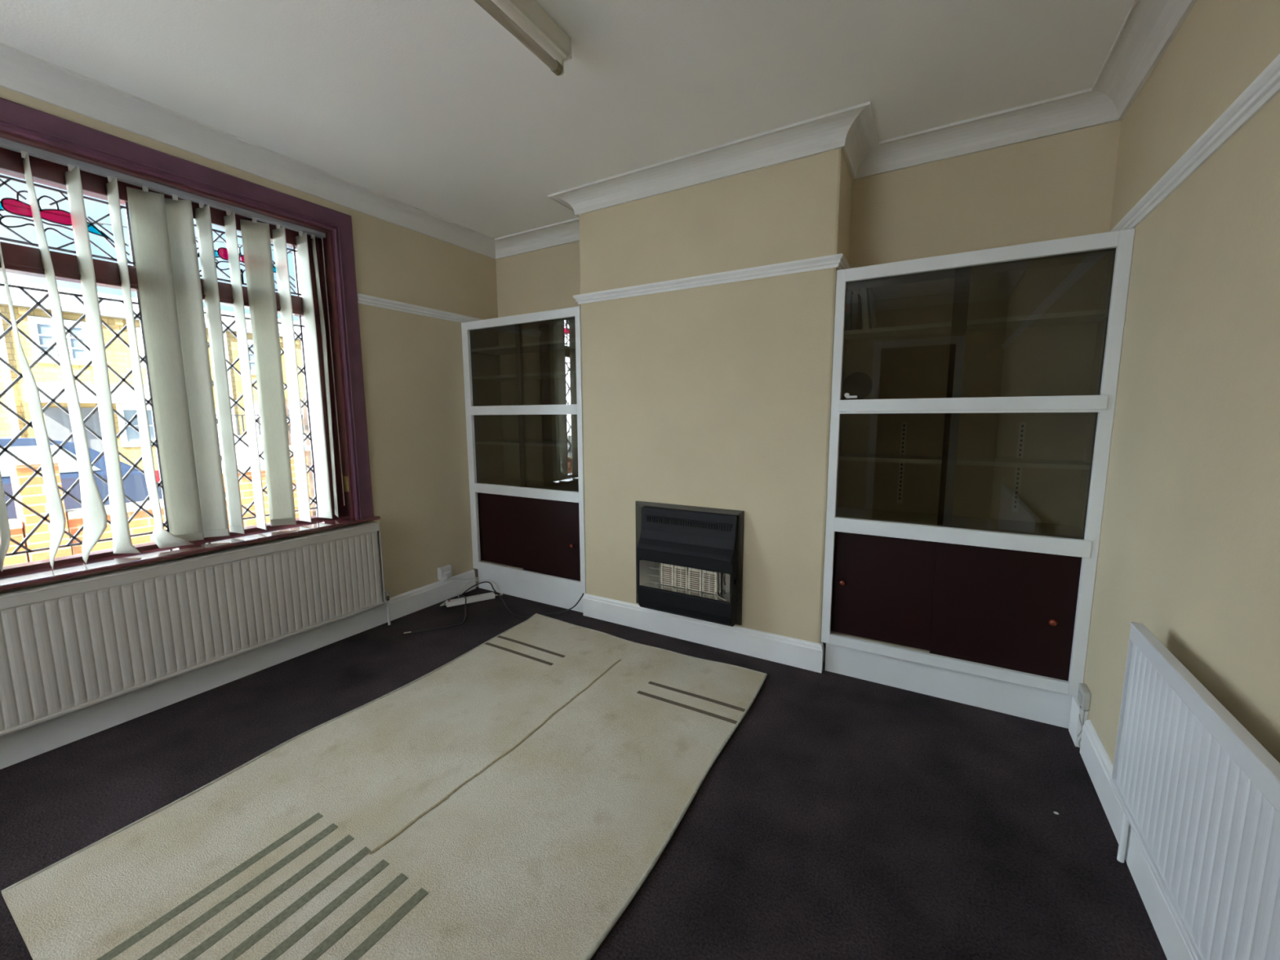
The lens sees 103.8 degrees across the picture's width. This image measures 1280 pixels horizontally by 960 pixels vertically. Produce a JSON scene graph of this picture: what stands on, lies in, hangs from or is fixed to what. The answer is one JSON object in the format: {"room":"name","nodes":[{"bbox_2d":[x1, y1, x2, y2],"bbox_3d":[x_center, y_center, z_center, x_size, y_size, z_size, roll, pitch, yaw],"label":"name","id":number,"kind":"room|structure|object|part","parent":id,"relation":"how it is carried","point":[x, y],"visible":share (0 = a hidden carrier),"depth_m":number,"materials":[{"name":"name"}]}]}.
{"room":"living room","nodes":[
{"label":"living room","id":0,"kind":"room"},
{"bbox_2d":[0,86,497,597],"bbox_3d":[-2.190,-0.192,2.072,0.250,2.550,4.141,4,9,30],"label":"wall","id":1,"kind":"structure","parent":0,"point":[413,366],"depth_m":3.12,"materials":[{"name":"beige paint"}]},
{"bbox_2d":[0,97,380,591],"bbox_3d":[-2.237,-0.464,1.951,0.398,1.720,2.227,4,9,30],"label":"window","id":2,"kind":"structure","parent":1,"relation":"in","point":[20,123],"depth_m":2.16,"materials":[{"name":"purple wood"}]},
{"bbox_2d":[0,137,344,572],"bbox_3d":[-2.183,-0.441,1.927,0.112,1.529,1.976,4,9,30],"label":"vertical blind","id":3,"kind":"object","parent":2,"relation":"attached to","point":[163,232],"visible":1,"depth_m":2.23,"materials":[{"name":"fabric"}]},
{"bbox_3d":[-1.678,-0.570,2.749,0.005,1.440,0.006,4,9,30],"label":"control cord","id":4,"kind":"part","parent":3,"relation":"part of","materials":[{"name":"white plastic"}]},
{"bbox_3d":[-2.146,0.338,2.003,0.196,0.020,2.227,4,9,30],"label":"sill","id":5,"kind":"part","parent":2,"relation":"part of","materials":[{"name":"brown wood"}]},
{"bbox_2d":[0,521,391,736],"bbox_3d":[-2.037,0.669,2.091,0.100,0.633,2.092,4,9,30],"label":"panel radiator","id":6,"kind":"object","parent":1,"relation":"attached to","point":[66,646],"visible":1,"depth_m":2.10,"materials":[{"name":"metal"}]},
{"bbox_3d":[-2.038,0.382,2.026,0.069,0.046,2.045,4,9,30],"label":"rail","id":7,"kind":"part","parent":6,"relation":"part of","materials":[{"name":"metal"}]},
{"bbox_2d":[0,569,475,769],"bbox_3d":[-2.155,0.934,2.001,0.018,0.145,3.800,4,9,30],"label":"baseboard","id":8,"kind":"structure","parent":1,"relation":"attached to","point":[15,747],"depth_m":2.28,"materials":[{"name":"white wood"}]},
{"bbox_2d":[357,293,484,322],"bbox_3d":[-1.295,-1.067,3.232,0.027,0.048,1.054,4,9,30],"label":"trim","id":9,"kind":"structure","parent":1,"relation":"attached to","point":[362,299],"depth_m":3.06,"materials":[{"name":"white wood"}]},
{"bbox_2d":[437,564,452,580],"bbox_3d":[-1.307,0.624,3.380,0.059,0.086,0.090,4,9,30],"label":"wall socket","id":10,"kind":"object","parent":1,"relation":"attached to","point":[443,571],"visible":1,"depth_m":3.35,"materials":[{"name":"white plastic"}]},
{"bbox_2d":[0,0,1133,238],"bbox_3d":[-0.680,-1.425,1.018,3.766,0.150,4.441,4,9,30],"label":"ceiling","id":11,"kind":"structure","parent":0,"point":[434,107],"depth_m":1.78,"materials":[{"name":"paint"}]},
{"bbox_2d":[474,0,571,75],"bbox_3d":[-0.631,-1.289,0.992,0.054,0.113,1.531,4,9,30],"label":"batten","id":12,"kind":"object","parent":11,"relation":"attached to","point":[535,24],"visible":1,"depth_m":1.50,"materials":[{"name":"plastic"}]},
{"bbox_2d":[491,0,566,60],"bbox_3d":[-0.633,-1.282,0.988,0.038,0.010,1.505,4,9,30],"label":"fluorescent tube","id":13,"kind":"object","parent":12,"relation":"on","point":[514,9],"depth_m":1.50,"materials":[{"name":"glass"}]},
{"bbox_2d":[0,586,1167,959],"bbox_3d":[-0.589,1.134,1.302,3.486,0.100,4.341,4,9,30],"label":"floor","id":14,"kind":"structure","parent":0,"point":[842,817],"depth_m":1.58,"materials":[{"name":"carpet"}]},
{"bbox_2d":[0,613,767,959],"bbox_3d":[-0.534,1.003,1.866,1.507,0.013,2.150,4,9,30],"label":"rug","id":15,"kind":"object","parent":14,"relation":"on","point":[513,798],"visible":1,"depth_m":1.51,"materials":[{"name":"fabric"}]},
{"bbox_2d":[440,579,502,607],"bbox_3d":[-1.155,0.770,3.396,0.277,0.091,0.351,4,9,30],"label":"power strip","id":16,"kind":"object","parent":14,"relation":"on","point":[456,602],"visible":1,"depth_m":3.37,"materials":[{"name":"white plastic"}]},
{"bbox_2d":[404,581,583,634],"bbox_3d":[-0.938,0.787,3.039,0.949,0.152,0.730,4,9,30],"label":"cable","id":17,"kind":"object","parent":14,"relation":"on","point":[497,593],"visible":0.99,"depth_m":3.15,"materials":[{"name":"black plastic"}]},
{"bbox_2d":[461,306,586,612],"bbox_3d":[-0.691,-0.129,3.412,1.000,1.865,0.341,4,9,30],"label":"tall cabinet","id":18,"kind":"object","parent":14,"relation":"on","point":[523,388],"visible":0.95,"depth_m":3.45,"materials":[{"name":"white paint"}]},
{"bbox_3d":[-0.957,0.340,3.482,0.436,0.503,0.006,4,9,30],"label":"sliding door","id":19,"kind":"part","parent":18,"relation":"part of","materials":[{"name":"red paint"}]},
{"bbox_2d":[471,338,575,355],"bbox_3d":[-0.678,-0.884,3.345,0.986,0.018,0.263,4,9,30],"label":"shelf","id":20,"kind":"object","parent":18,"relation":"attached to","point":[562,346],"depth_m":3.38,"materials":[{"name":"beige paint"}]},
{"bbox_3d":[-0.763,-0.450,3.229,0.908,0.060,0.022,4,9,30],"label":"cross rail","id":21,"kind":"part","parent":18,"relation":"part of","materials":[{"name":"white paint"}]},
{"bbox_2d":[472,370,576,381],"bbox_3d":[-0.677,-0.695,3.369,0.986,0.018,0.263,4,9,30],"label":"shelf","id":22,"kind":"object","parent":18,"relation":"attached to","point":[571,375],"depth_m":3.39,"materials":[{"name":"beige paint"}]},
{"bbox_3d":[-0.761,0.080,3.297,0.908,0.064,0.022,4,9,30],"label":"cross rail","id":23,"kind":"part","parent":18,"relation":"part of","materials":[{"name":"white paint"}]},
{"bbox_2d":[475,440,577,447],"bbox_3d":[-0.674,-0.249,3.427,0.986,0.018,0.263,4,9,30],"label":"shelf","id":24,"kind":"object","parent":18,"relation":"attached to","point":[552,443],"depth_m":3.44,"materials":[{"name":"beige paint"}]},
{"bbox_3d":[-0.571,0.371,3.244,0.512,0.508,0.007,4,9,30],"label":"sliding door","id":25,"kind":"part","parent":18,"relation":"part of","materials":[{"name":"red paint"}]},
{"bbox_2d":[821,228,1135,728],"bbox_3d":[1.364,0.016,2.215,0.962,1.863,0.345,4,9,30],"label":"tall cabinet","id":26,"kind":"object","parent":14,"relation":"on","point":[966,489],"visible":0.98,"depth_m":2.17,"materials":[{"name":"white paint"}]},
{"bbox_3d":[0.951,0.482,2.354,0.028,0.028,0.028,4,9,30],"label":"knob","id":27,"kind":"part","parent":26,"relation":"part of","materials":[{"name":"brown wood"}]},
{"bbox_2d":[844,289,853,330],"bbox_3d":[1.000,-0.793,2.394,0.026,0.185,0.151,4,9,30],"label":"book","id":28,"kind":"object","parent":26,"relation":"on","point":[848,306],"visible":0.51,"depth_m":2.33,"materials":[{"name":"black paper"}]},
{"bbox_2d":[852,293,862,329],"bbox_3d":[1.026,-0.781,2.374,0.033,0.166,0.140,4,9,30],"label":"book","id":29,"kind":"object","parent":26,"relation":"on","point":[856,299],"visible":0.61,"depth_m":2.32,"materials":[{"name":"black paper"}]},
{"bbox_2d":[842,372,872,399],"bbox_3d":[1.035,-0.446,2.388,0.132,0.132,0.012,4,9,30],"label":"plate","id":30,"kind":"object","parent":26,"relation":"in","point":[860,384],"visible":0.88,"depth_m":2.38,"materials":[{"name":"ceramic"}]},
{"bbox_2d":[860,286,871,328],"bbox_3d":[1.064,-0.792,2.356,0.047,0.192,0.150,4,9,30],"label":"book","id":31,"kind":"object","parent":26,"relation":"on","point":[866,317],"visible":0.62,"depth_m":2.29,"materials":[{"name":"grey paper"}]},
{"bbox_2d":[867,288,876,328],"bbox_3d":[1.085,-0.786,2.339,0.034,0.184,0.140,4,9,30],"label":"book","id":32,"kind":"object","parent":26,"relation":"on","point":[871,297],"visible":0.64,"depth_m":2.29,"materials":[{"name":"paper"}]},
{"bbox_3d":[1.104,0.491,2.285,0.443,0.503,0.006,4,9,30],"label":"sliding door","id":33,"kind":"part","parent":26,"relation":"part of","materials":[{"name":"red paint"}]},
{"bbox_3d":[1.291,0.231,2.103,0.906,0.064,0.027,4,9,30],"label":"cross rail","id":34,"kind":"part","parent":26,"relation":"part of","materials":[{"name":"white paint"}]},
{"bbox_2d":[838,453,1092,470],"bbox_3d":[1.395,-0.088,2.256,0.948,0.018,0.213,4,9,30],"label":"shelf","id":35,"kind":"object","parent":26,"relation":"attached to","point":[962,459],"depth_m":2.20,"materials":[{"name":"beige paint"}]},
{"bbox_3d":[1.287,-0.307,2.033,0.908,0.051,0.029,4,9,30],"label":"cross rail","id":36,"kind":"part","parent":26,"relation":"part of","materials":[{"name":"white paint"}]},
{"bbox_2d":[844,308,1109,340],"bbox_3d":[1.392,-0.665,2.181,0.948,0.018,0.213,4,9,30],"label":"shelf","id":37,"kind":"object","parent":26,"relation":"attached to","point":[1087,318],"depth_m":2.13,"materials":[{"name":"beige paint"}]},
{"bbox_3d":[1.480,0.522,2.054,0.481,0.508,0.007,4,9,30],"label":"sliding door","id":38,"kind":"part","parent":26,"relation":"part of","materials":[{"name":"red paint"}]},
{"bbox_3d":[1.612,0.555,1.960,0.028,0.028,0.028,4,9,30],"label":"knob","id":39,"kind":"part","parent":26,"relation":"part of","materials":[{"name":"brown wood"}]},
{"bbox_2d":[578,147,853,661],"bbox_3d":[0.346,-0.297,2.782,1.400,2.550,0.341,4,9,30],"label":"wall","id":40,"kind":"structure","parent":0,"point":[718,396],"depth_m":2.51,"materials":[{"name":"beige paint"}]},
{"bbox_2d":[635,500,744,626],"bbox_3d":[0.229,0.441,2.688,0.631,0.601,0.104,4,9,30],"label":"fire","id":41,"kind":"object","parent":40,"relation":"attached to","point":[689,559],"visible":1,"depth_m":2.64,"materials":[{"name":"black metal"}]},
{"bbox_2d":[636,506,737,573],"bbox_3d":[0.240,0.309,2.654,0.549,0.290,0.086,4,9,30],"label":"hood","id":42,"kind":"object","parent":41,"relation":"attached to","point":[695,538],"depth_m":2.63,"materials":[{"name":"black metal"}]},
{"bbox_3d":[0.244,0.663,2.698,0.548,0.137,0.086,4,9,30],"label":"panel","id":43,"kind":"part","parent":41,"relation":"part of","materials":[{"name":"black metal"}]},
{"bbox_2d":[644,515,733,531],"bbox_3d":[0.247,0.227,2.652,0.503,0.035,0.012,4,9,30],"label":"vent","id":44,"kind":"object","parent":41,"relation":"attached to","point":[677,522],"depth_m":2.64,"materials":[{"name":"black metal"}]},
{"bbox_3d":[0.485,0.515,2.538,0.011,0.032,0.032,4,9,30],"label":"control knob","id":45,"kind":"part","parent":41,"relation":"part of","materials":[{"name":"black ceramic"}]},
{"bbox_2d":[582,592,823,673],"bbox_3d":[0.270,0.818,2.784,1.424,0.147,0.040,4,9,30],"label":"baseboard","id":46,"kind":"structure","parent":40,"relation":"attached to","point":[795,652],"depth_m":2.69,"materials":[{"name":"white wood"}]},
{"bbox_2d":[573,253,851,304],"bbox_3d":[0.333,-1.013,2.673,1.454,0.047,0.358,4,9,30],"label":"trim","id":47,"kind":"structure","parent":40,"relation":"attached to","point":[839,261],"depth_m":2.44,"materials":[{"name":"white wood"}]},
{"bbox_2d":[495,120,1121,332],"bbox_3d":[0.390,-0.329,3.021,3.736,2.550,0.120,4,9,30],"label":"wall","id":48,"kind":"structure","parent":0,"point":[1061,185],"depth_m":2.22,"materials":[{"name":"beige paint"}]},
{"bbox_2d":[1083,0,1279,764],"bbox_3d":[0.874,0.021,0.291,0.120,2.550,4.141,4,9,30],"label":"wall","id":49,"kind":"structure","parent":0,"point":[1188,552],"depth_m":1.22,"materials":[{"name":"beige paint"}]},
{"bbox_2d":[0,0,1196,259],"bbox_3d":[-0.637,-1.303,1.008,3.366,0.090,4.141,4,9,30],"label":"trim","id":50,"kind":"structure","parent":49,"relation":"attached to","point":[1148,27],"depth_m":2.16,"materials":[{"name":"paint"}]},
{"bbox_2d":[1068,695,1088,746],"bbox_3d":[1.668,0.918,1.911,0.025,0.148,0.111,4,9,30],"label":"trim","id":51,"kind":"structure","parent":49,"relation":"attached to","point":[1075,726],"depth_m":1.89,"materials":[{"name":"white wood"}]},
{"bbox_2d":[1077,683,1091,711],"bbox_3d":[1.653,0.807,1.869,0.023,0.070,0.080,4,9,30],"label":"junction box","id":52,"kind":"object","parent":49,"relation":"attached to","point":[1084,695],"visible":1,"depth_m":1.84,"materials":[{"name":"plastic"}]},
{"bbox_2d":[1077,705,1084,747],"bbox_3d":[1.633,0.918,1.862,0.018,0.155,0.050,4,9,30],"label":"cable","id":53,"kind":"object","parent":52,"relation":"hanging from","point":[1083,714],"visible":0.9,"depth_m":1.85,"materials":[{"name":"plastic"}]},
{"bbox_2d":[1079,719,1193,959],"bbox_3d":[0.700,1.145,0.265,0.020,0.140,3.665,4,9,30],"label":"baseboard","id":54,"kind":"structure","parent":49,"relation":"attached to","point":[1099,765],"depth_m":1.35,"materials":[{"name":"white wood"}]},
{"bbox_2d":[1110,622,1279,959],"bbox_3d":[0.918,0.804,0.665,0.084,0.699,1.647,4,9,30],"label":"panel radiator","id":55,"kind":"object","parent":49,"relation":"attached to","point":[1198,793],"visible":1,"depth_m":0.95,"materials":[{"name":"white metal"}]},
{"bbox_3d":[0.880,0.481,0.617,0.026,0.046,1.600,4,9,30],"label":"rail","id":56,"kind":"part","parent":55,"relation":"part of","materials":[{"name":"white metal"}]},
{"bbox_2d":[1110,53,1279,231],"bbox_3d":[0.807,-0.693,0.237,0.027,0.046,4.141,4,9,30],"label":"trim","id":57,"kind":"structure","parent":49,"relation":"attached to","point":[1266,86],"depth_m":1.21,"materials":[{"name":"white wood"}]},
{"label":"outside","id":58,"kind":"structure","parent":0,"visible":0},
{"bbox_3d":[-14.296,-0.363,17.061,11.800,0.280,70.000,4,9,30],"label":"pavement","id":59,"kind":"object","parent":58,"visible":0},
{"bbox_2d":[0,294,25,437],"bbox_3d":[-17.096,-2.231,10.752,3.270,5.070,4.297,4,9,30],"label":"house","id":60,"kind":"structure","parent":59,"relation":"on","point":[11,425],"depth_m":11.74,"materials":[{"name":"brick"}]},
{"bbox_2d":[0,278,237,470],"bbox_3d":[-14.761,-2.706,14.335,3.650,5.070,4.297,4,9,30],"label":"house","id":61,"kind":"structure","parent":59,"relation":"on","point":[38,326],"depth_m":12.71,"materials":[{"name":"yellow brick"},{"name":"slate"},{"name":"glass"}]},
{"bbox_3d":[-14.328,-3.417,12.439,0.010,0.780,0.750,4,9,30],"label":"pane","id":62,"kind":"part","parent":61,"relation":"part of","materials":[{"name":"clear glass"}]},
{"bbox_3d":[-14.256,-0.903,12.846,0.029,1.870,1.150,4,9,30],"label":"garage door","id":63,"kind":"part","parent":61,"relation":"part of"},
{"bbox_3d":[-13.685,-1.490,13.776,0.010,0.850,0.650,4,9,30],"label":"pane","id":64,"kind":"part","parent":61,"relation":"part of","materials":[{"name":"clear glass"}]},
{"bbox_3d":[-12.938,-1.173,15.072,0.039,1.820,0.650,4,9,30],"label":"door","id":65,"kind":"part","parent":61,"relation":"part of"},
{"bbox_2d":[204,307,305,435],"bbox_3d":[-12.753,-3.204,18.110,3.270,5.070,4.297,4,9,30],"label":"house","id":66,"kind":"structure","parent":59,"relation":"on","point":[233,340],"depth_m":15.92,"materials":[{"name":"brick"},{"name":"slate"},{"name":"glass"}]},
{"bbox_3d":[-12.156,-3.903,16.118,0.010,0.780,0.750,4,9,30],"label":"pane","id":67,"kind":"part","parent":66,"relation":"part of","materials":[{"name":"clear glass"}]},
{"bbox_2d":[216,414,304,466],"bbox_3d":[-10.370,-1.025,14.367,0.200,1.680,3.705,4,9,30],"label":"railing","id":68,"kind":"object","parent":59,"relation":"on","point":[242,455],"visible":0.05,"depth_m":13.59,"materials":[{"name":"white metal"}]},
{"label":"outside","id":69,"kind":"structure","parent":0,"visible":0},
{"bbox_2d":[89,220,293,253],"bbox_3d":[-7.628,-4.733,7.872,0.023,2.094,30.003,4,9,30],"label":"overhead wire","id":70,"kind":"object","parent":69,"point":[100,223],"visible":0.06,"depth_m":7.62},
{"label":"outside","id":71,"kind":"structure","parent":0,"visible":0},
{"bbox_3d":[-3.587,0.897,6.231,2.500,0.120,30.000,4,9,30],"label":"pavement","id":72,"kind":"object","parent":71,"visible":0},
{"bbox_2d":[0,455,71,562],"bbox_3d":[-3.967,0.522,3.367,0.250,1.360,0.240,4,9,30],"label":"brick pier","id":73,"kind":"structure","parent":72,"relation":"on","point":[33,495],"depth_m":3.25,"materials":[{"name":"brick"}]},
{"bbox_2d":[3,463,270,566],"bbox_3d":[-4.853,0.804,1.847,0.170,1.200,6.440,4,9,30],"label":"wall","id":74,"kind":"structure","parent":72,"relation":"on","point":[142,522],"depth_m":3.67,"materials":[{"name":"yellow brick"}]},
{"bbox_2d":[288,444,312,518],"bbox_3d":[-3.192,0.356,4.682,0.250,1.345,0.230,4,9,30],"label":"brick pier","id":75,"kind":"structure","parent":72,"relation":"on","point":[306,447],"depth_m":4.58,"materials":[{"name":"brick"}]},
{"bbox_2d":[284,394,316,515],"bbox_3d":[-3.425,-0.058,5.846,0.050,1.830,1.520,4,9,30],"label":"wooden fence","id":76,"kind":"object","parent":72,"relation":"on","point":[304,420],"visible":0.02,"depth_m":5.46,"materials":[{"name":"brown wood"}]},
{"bbox_3d":[-3.420,-0.672,5.761,0.030,0.070,1.520,4,9,30],"label":"rail","id":77,"kind":"part","parent":76,"relation":"part of","materials":[{"name":"wood"}]},
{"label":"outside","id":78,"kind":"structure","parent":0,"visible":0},
{"bbox_3d":[-5.924,0.269,12.203,7.600,0.180,70.000,4,9,30],"label":"road","id":79,"kind":"object","parent":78,"visible":0},
{"bbox_2d":[0,435,162,519],"bbox_3d":[-7.766,0.355,5.055,1.632,1.500,4.121,4,9,30],"label":"parked car","id":80,"kind":"object","parent":79,"relation":"on","point":[135,486],"visible":0.12,"depth_m":5.72,"materials":[{"name":"blue paint"}]},
{"bbox_2d":[155,469,159,482],"bbox_3d":[-6.129,-0.017,6.349,0.124,0.210,0.168,4,9,30],"label":"tail light","id":81,"kind":"object","parent":80,"relation":"attached to","point":[157,472],"depth_m":6.32,"materials":[{"name":"red plastic"}]},
{"bbox_2d":[237,435,305,465],"bbox_3d":[-5.519,-0.149,9.061,1.632,1.450,4.121,4,9,30],"label":"parked car","id":82,"kind":"object","parent":79,"relation":"on","point":[262,461],"visible":0.02,"depth_m":8.49,"materials":[{"name":"paint"}]}
]}

